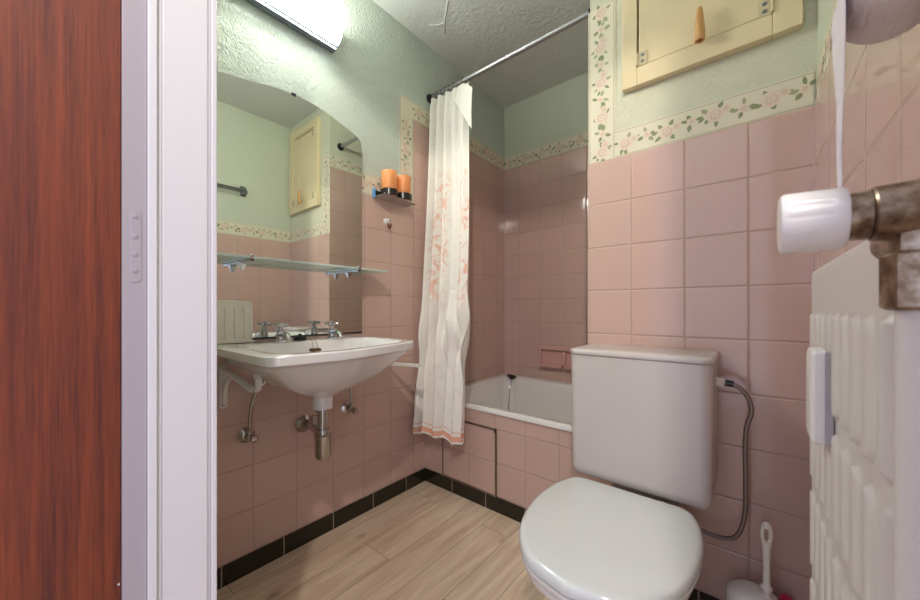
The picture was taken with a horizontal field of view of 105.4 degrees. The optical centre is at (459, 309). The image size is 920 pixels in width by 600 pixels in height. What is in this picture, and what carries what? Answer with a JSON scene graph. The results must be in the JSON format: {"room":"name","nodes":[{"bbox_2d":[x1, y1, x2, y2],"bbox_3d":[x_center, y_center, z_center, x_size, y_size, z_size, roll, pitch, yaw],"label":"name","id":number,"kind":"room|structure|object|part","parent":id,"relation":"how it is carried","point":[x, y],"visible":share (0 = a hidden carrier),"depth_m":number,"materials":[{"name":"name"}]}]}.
{"room":"bathroom","nodes":[
{"label":"bathroom","id":0,"kind":"room"},
{"bbox_2d":[121,0,216,599],"bbox_3d":[-0.122,-0.150,0.254,0.788,2.100,0.102,0,0,40],"label":"door frame","id":1,"kind":"structure","parent":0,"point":[169,47],"depth_m":0.47,"materials":[{"name":"white paint"}]},
{"bbox_3d":[-0.411,-0.081,0.444,0.001,0.094,0.010,0,0,40],"label":"hinge plate","id":2,"kind":"part","parent":1,"relation":"part of","materials":[{"name":"grey paint"}]},
{"bbox_2d":[217,0,503,568],"bbox_3d":[-0.340,-0.262,1.722,0.080,2.324,2.085,0,0,40],"label":"wall","id":3,"kind":"structure","parent":0,"point":[270,488],"depth_m":1.57,"materials":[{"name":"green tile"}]},
{"bbox_2d":[219,365,261,408],"bbox_3d":[-0.658,0.250,1.045,0.294,0.144,0.024,0,0,40],"label":"bracket","id":4,"kind":"object","parent":3,"relation":"attached to","point":[226,375],"visible":1,"depth_m":1.10,"materials":[{"name":"white metal"}]},
{"bbox_3d":[-0.767,0.252,1.136,0.010,0.140,0.024,0,0,40],"label":"wall plate","id":5,"kind":"part","parent":4,"relation":"part of","materials":[{"name":"white paint"}]},
{"bbox_2d":[237,382,265,442],"bbox_3d":[-0.691,0.341,1.181,0.075,0.226,0.083,0,0,40],"label":"valve","id":6,"kind":"object","parent":3,"relation":"attached to","point":[247,434],"visible":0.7,"depth_m":1.17,"materials":[{"name":"silver metal"}]},
{"bbox_3d":[-0.683,0.428,1.158,0.027,0.026,0.026,0,0,27],"label":"handle","id":7,"kind":"part","parent":6,"relation":"part of","materials":[{"name":"silver metal"}]},
{"bbox_2d":[217,71,361,339],"bbox_3d":[-0.627,-0.351,1.307,0.007,0.913,0.611,0,0,40],"label":"mirror","id":8,"kind":"object","parent":3,"relation":"attached to","point":[289,174],"visible":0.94,"depth_m":1.29,"materials":[{"name":"grey mirror"}]},
{"bbox_2d":[217,252,388,277],"bbox_3d":[-0.563,-0.148,1.284,0.125,0.044,0.678,0,0,40],"label":"glass shelf","id":9,"kind":"object","parent":8,"relation":"attached to","point":[242,260],"visible":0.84,"depth_m":1.22,"materials":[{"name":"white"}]},
{"bbox_2d":[245,0,342,53],"bbox_3d":[-0.614,-1.098,1.273,0.078,0.101,0.375,0,0,40],"label":"wall lamp","id":10,"kind":"object","parent":3,"relation":"attached to","point":[307,18],"visible":1,"depth_m":1.30,"materials":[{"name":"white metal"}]},
{"bbox_2d":[217,321,413,410],"bbox_3d":[-0.441,0.188,1.159,0.482,0.283,0.551,0,0,40],"label":"washbasin","id":11,"kind":"object","parent":3,"relation":"attached to","point":[320,368],"visible":1,"depth_m":1.03,"materials":[{"name":"white ceramic"}]},
{"bbox_2d":[272,323,291,341],"bbox_3d":[-0.600,0.079,1.193,0.092,0.066,0.044,0,0,40],"label":"tap","id":12,"kind":"object","parent":11,"relation":"on","point":[281,335],"depth_m":1.19,"materials":[{"name":"silver metal"}]},
{"bbox_2d":[295,409,331,459],"bbox_3d":[-0.524,0.413,1.249,0.067,0.170,0.261,0,0,-37],"label":"trap","id":13,"kind":"object","parent":11,"relation":"attached to","point":[318,424],"visible":0.97,"depth_m":1.16,"materials":[{"name":"silver metal"}]},
{"bbox_2d":[325,321,342,337],"bbox_3d":[-0.478,0.079,1.341,0.092,0.066,0.044,0,0,40],"label":"tap","id":14,"kind":"object","parent":11,"relation":"on","point":[332,332],"depth_m":1.34,"materials":[{"name":"silver metal"}]},
{"bbox_2d":[217,468,424,589],"bbox_3d":[-0.544,0.868,1.408,0.007,0.064,1.139,0,0,40],"label":"baseboard","id":15,"kind":"structure","parent":3,"relation":"attached to","point":[239,568],"depth_m":1.35,"materials":[{"name":"black tile"}]},
{"bbox_2d":[341,388,358,414],"bbox_3d":[-0.455,0.335,1.467,0.073,0.223,0.053,0,0,40],"label":"valve","id":16,"kind":"object","parent":3,"relation":"attached to","point":[347,407],"visible":0.77,"depth_m":1.46,"materials":[{"name":"silver metal"}]},
{"bbox_3d":[-0.436,0.421,1.455,0.027,0.026,0.026,0,0,27],"label":"handle","id":17,"kind":"part","parent":16,"relation":"part of","materials":[{"name":"silver metal"}]},
{"bbox_2d":[362,172,380,195],"bbox_3d":[-0.605,-0.560,1.343,0.003,0.092,0.968,0,0,40],"label":"wallpaper border","id":18,"kind":"object","parent":3,"relation":"attached to","point":[369,182],"visible":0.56,"depth_m":1.58,"materials":[{"name":"beige paper"}]},
{"bbox_2d":[383,218,391,228],"bbox_3d":[-0.334,-0.401,1.637,0.042,0.054,0.032,0,0,40],"label":"robe hook","id":19,"kind":"object","parent":3,"relation":"attached to","point":[386,221],"visible":1,"depth_m":1.64,"materials":[{"name":"white plastic"}]},
{"bbox_2d":[372,187,417,206],"bbox_3d":[-0.298,-0.525,1.639,0.093,0.042,0.203,0,0,40],"label":"holder","id":20,"kind":"object","parent":3,"relation":"attached to","point":[384,194],"visible":0.98,"depth_m":1.61,"materials":[{"name":"glass"}]},
{"bbox_3d":[-0.388,-0.525,1.585,0.019,0.042,0.004,0,0,40],"label":"plate","id":21,"kind":"part","parent":20,"relation":"part of","materials":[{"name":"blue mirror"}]},
{"bbox_2d":[381,169,396,196],"bbox_3d":[-0.323,-0.568,1.599,0.072,0.114,0.072,0,0,40],"label":"tumbler","id":22,"kind":"object","parent":20,"relation":"on","point":[388,176],"visible":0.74,"depth_m":1.57,"materials":[{"name":"orange plastic"}]},
{"bbox_2d":[397,175,410,200],"bbox_3d":[-0.269,-0.568,1.663,0.072,0.114,0.072,0,0,40],"label":"tumbler","id":23,"kind":"object","parent":20,"relation":"on","point":[403,181],"visible":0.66,"depth_m":1.63,"materials":[{"name":"orange plastic"}]},
{"bbox_2d":[390,362,420,367],"bbox_3d":[-0.270,0.252,1.572,0.226,0.040,0.040,0,0,36],"label":"towel holder","id":24,"kind":"object","parent":3,"relation":"attached to","point":[394,363],"visible":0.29,"depth_m":1.54,"materials":[{"name":"white plastic"}]},
{"bbox_2d":[399,93,412,207],"bbox_3d":[-0.267,-0.784,1.750,0.003,0.545,0.092,0,0,40],"label":"wallpaper border","id":25,"kind":"object","parent":3,"relation":"attached to","point":[405,118],"visible":0.66,"depth_m":1.75,"materials":[{"name":"beige paper"}]},
{"bbox_2d":[400,94,504,169],"bbox_3d":[0.009,-1.010,2.082,0.003,0.092,0.954,0,0,40],"label":"wallpaper border","id":26,"kind":"object","parent":3,"relation":"attached to","point":[418,113],"visible":0.6,"depth_m":2.16,"materials":[{"name":"beige paper"}]},
{"bbox_2d":[426,8,589,103],"bbox_3d":[0.173,-1.122,1.594,0.873,0.048,0.048,0,0,40],"label":"curtain rod","id":27,"kind":"object","parent":3,"relation":"attached to","point":[583,16],"visible":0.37,"depth_m":1.52,"materials":[{"name":"grey metal"}]},
{"bbox_2d":[413,78,471,445],"bbox_3d":[-0.074,-0.249,1.710,0.312,1.772,0.172,0,0,40],"label":"shower curtain","id":28,"kind":"object","parent":27,"relation":"hanging from","point":[444,323],"visible":0.98,"depth_m":1.72,"materials":[{"name":"white fabric"}]},
{"bbox_2d":[217,481,547,599],"bbox_3d":[-0.433,0.930,0.262,2.000,0.060,3.050,0,0,40],"label":"floor","id":29,"kind":"structure","parent":0,"point":[428,541],"depth_m":1.26,"materials":[{"name":"brown wood"}]},
{"bbox_2d":[519,477,703,599],"bbox_3d":[0.395,0.698,0.884,0.369,0.404,0.642,0,0,40],"label":"toilet","id":30,"kind":"object","parent":29,"relation":"on","point":[581,538],"visible":1,"depth_m":0.74,"materials":[{"name":"white"}]},
{"bbox_3d":[0.329,0.533,0.804,0.364,0.016,0.428,0,0,40],"label":"seat","id":31,"kind":"part","parent":30,"relation":"part of","materials":[{"name":"white plastic"}]},
{"bbox_2d":[726,522,778,599],"bbox_3d":[0.749,0.716,0.893,0.114,0.366,0.114,0,0,40],"label":"toilet brush","id":32,"kind":"object","parent":29,"relation":"on","point":[737,589],"visible":1,"depth_m":0.88,"materials":[{"name":"white plastic"}]},
{"bbox_3d":[0.767,0.637,0.877,0.025,0.207,0.024,0,0,40],"label":"handle","id":33,"kind":"part","parent":32,"relation":"part of","materials":[{"name":"white plastic"}]},
{"bbox_2d":[779,593,792,599],"bbox_3d":[0.832,0.815,0.893,0.038,0.169,0.038,0,0,40],"label":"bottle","id":34,"kind":"object","parent":29,"relation":"on","point":[783,596],"visible":0.99,"depth_m":0.89,"materials":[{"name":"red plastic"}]},
{"bbox_2d":[372,0,589,107],"bbox_3d":[0.281,-1.432,1.239,1.750,0.064,2.135,0,0,40],"label":"ceiling","id":35,"kind":"structure","parent":0,"point":[470,35],"depth_m":1.80,"materials":[{"name":"grey paint"}]},
{"bbox_2d":[425,408,587,508],"bbox_3d":[0.163,0.684,1.581,0.874,0.432,0.030,0,0,40],"label":"wall","id":36,"kind":"structure","parent":0,"point":[531,457],"depth_m":1.48,"materials":[{"name":"pink tile"}]},
{"bbox_2d":[442,421,496,496],"bbox_3d":[0.036,0.685,1.660,0.326,0.303,0.010,0,0,40],"label":"access panel","id":37,"kind":"object","parent":36,"relation":"attached to","point":[473,463],"visible":0.82,"depth_m":1.64,"materials":[{"name":"pink tile"}]},
{"bbox_2d":[425,468,526,522],"bbox_3d":[0.173,0.868,1.549,0.917,0.064,0.007,0,0,40],"label":"baseboard","id":38,"kind":"structure","parent":36,"relation":"attached to","point":[510,510],"depth_m":1.62,"materials":[{"name":"black tile"}]},
{"bbox_2d":[465,373,571,431],"bbox_3d":[0.397,0.609,1.863,0.872,0.359,0.774,0,0,40],"label":"bathtub","id":39,"kind":"object","parent":36,"relation":"on","point":[545,402],"visible":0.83,"depth_m":2.14,"materials":[{"name":"white ceramic"}]},
{"bbox_2d":[504,72,587,382],"bbox_3d":[0.663,-0.262,2.199,1.014,2.324,0.080,0,0,40],"label":"wall","id":40,"kind":"structure","parent":0,"point":[546,200],"depth_m":2.25,"materials":[{"name":"pink tile"}]},
{"bbox_2d":[504,131,587,169],"bbox_3d":[0.644,-1.010,2.167,0.882,0.092,0.003,0,0,40],"label":"wallpaper border","id":41,"kind":"object","parent":40,"relation":"attached to","point":[580,140],"visible":0.7,"depth_m":2.23,"materials":[{"name":"beige paper"}]},
{"bbox_2d":[538,345,573,369],"bbox_3d":[0.600,0.294,2.166,0.243,0.132,0.053,0,0,40],"label":"soap dish","id":42,"kind":"object","parent":40,"relation":"attached to","point":[552,356],"visible":0.78,"depth_m":2.18,"materials":[{"name":"pink ceramic"}]},
{"bbox_2d":[538,362,563,368],"bbox_3d":[0.565,0.348,2.187,0.156,0.024,0.040,0,0,40],"label":"tray","id":43,"kind":"object","parent":42,"relation":"on","point":[560,365],"depth_m":2.18,"materials":[{"name":"pink ceramic"}]},
{"bbox_2d":[588,0,816,599],"bbox_3d":[0.986,-0.262,1.349,0.690,2.324,0.828,0,0,40],"label":"wall","id":44,"kind":"structure","parent":0,"point":[683,253],"depth_m":1.00,"materials":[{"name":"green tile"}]},
{"bbox_2d":[588,0,615,164],"bbox_3d":[0.495,-0.787,1.224,0.092,0.562,0.003,0,0,40],"label":"wallpaper border","id":45,"kind":"object","parent":44,"relation":"attached to","point":[602,21],"visible":1,"depth_m":1.22,"materials":[{"name":"beige paper"}]},
{"bbox_2d":[570,343,718,509],"bbox_3d":[0.540,0.313,1.047,0.368,0.390,0.206,0,0,40],"label":"cistern","id":46,"kind":"object","parent":44,"relation":"attached to","point":[645,419],"visible":0.99,"depth_m":0.95,"materials":[{"name":"white ceramic"}]},
{"bbox_3d":[0.540,0.129,1.047,0.368,0.018,0.206,0,0,40],"label":"lid","id":47,"kind":"part","parent":46,"relation":"part of","materials":[{"name":"white ceramic"}]},
{"bbox_2d":[700,377,754,540],"bbox_3d":[0.695,0.411,0.963,0.175,0.459,0.075,0,0,40],"label":"hose","id":48,"kind":"object","parent":46,"relation":"attached to","point":[721,382],"visible":0.9,"depth_m":0.92,"materials":[{"name":"grey plastic"}]},
{"bbox_2d":[689,589,719,599],"bbox_3d":[0.674,0.868,1.066,0.570,0.064,0.007,0,0,40],"label":"baseboard","id":49,"kind":"structure","parent":44,"relation":"attached to","point":[696,594],"depth_m":1.03,"materials":[{"name":"black tile"}]},
{"bbox_2d":[622,0,802,93],"bbox_3d":[0.705,-1.027,1.027,0.430,0.610,0.038,0,0,40],"label":"cabinet","id":50,"kind":"object","parent":44,"relation":"attached to","point":[658,44],"visible":1,"depth_m":1.04,"materials":[{"name":"beige paint"}]},
{"bbox_2d":[694,0,704,43],"bbox_3d":[0.676,-1.018,1.010,0.050,0.501,0.027,0,0,40],"label":"pull cord","id":51,"kind":"object","parent":50,"relation":"hanging from","point":[699,32],"visible":1,"depth_m":0.99,"materials":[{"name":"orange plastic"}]},
{"bbox_2d":[613,70,815,156],"bbox_3d":[0.712,-0.560,1.043,0.490,0.092,0.003,0,0,40],"label":"wallpaper border","id":52,"kind":"object","parent":44,"relation":"attached to","point":[794,93],"visible":1,"depth_m":1.01,"materials":[{"name":"beige paper"}]},
{"bbox_2d":[814,0,919,270],"bbox_3d":[0.568,-0.262,0.398,0.120,2.324,1.209,0,0,40],"label":"wall","id":53,"kind":"structure","parent":0,"point":[881,136],"depth_m":0.48,"materials":[{"name":"pink tile"}]},
{"bbox_2d":[0,0,120,599],"bbox_3d":[-0.648,-0.136,0.191,0.043,2.048,0.666,0,0,40],"label":"door","id":54,"kind":"structure","parent":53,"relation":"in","point":[60,60],"depth_m":0.40,"materials":[{"name":"red wood"}]},
{"bbox_2d":[816,0,837,97],"bbox_3d":[0.550,-0.560,0.464,0.003,0.092,1.097,0,0,40],"label":"wallpaper border","id":55,"kind":"object","parent":53,"relation":"attached to","point":[827,44],"visible":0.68,"depth_m":0.78,"materials":[{"name":"beige paper"}]},
{"bbox_2d":[810,240,893,599],"bbox_3d":[0.433,0.359,0.374,0.057,0.842,0.425,0,0,40],"label":"radiator","id":56,"kind":"object","parent":53,"relation":"attached to","point":[852,492],"visible":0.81,"depth_m":0.30,"materials":[{"name":"white metal"}]},
{"bbox_2d":[806,347,833,445],"bbox_3d":[0.414,0.098,0.404,0.018,0.106,0.050,0,0,40],"label":"meter","id":57,"kind":"object","parent":56,"relation":"attached to","point":[819,418],"visible":1,"depth_m":0.39,"materials":[{"name":"white plastic"}]},
{"bbox_3d":[0.418,0.098,0.401,0.006,0.100,0.050,0,0,40],"label":"rail","id":58,"kind":"part","parent":57,"relation":"part of","materials":[{"name":"grey plastic"}]},
{"bbox_2d":[777,179,919,599],"bbox_3d":[0.242,0.414,0.214,0.072,0.972,0.072,0,0,40],"label":"radiator valve","id":59,"kind":"object","parent":56,"relation":"attached to","point":[887,216],"visible":1,"depth_m":0.19,"materials":[{"name":"white plastic"}]},
{"bbox_3d":[0.214,-0.053,0.214,0.029,0.037,0.037,0,0,40],"label":"hand knob","id":60,"kind":"part","parent":59,"relation":"part of","materials":[{"name":"white plastic"}]},
{"bbox_2d":[831,0,919,187],"bbox_3d":[0.333,-0.183,0.259,0.064,0.231,0.165,0,0,40],"label":"toilet roll","id":61,"kind":"object","parent":53,"relation":"attached to","point":[858,22],"visible":0.83,"depth_m":0.30,"materials":[{"name":"white paper"}]}
]}

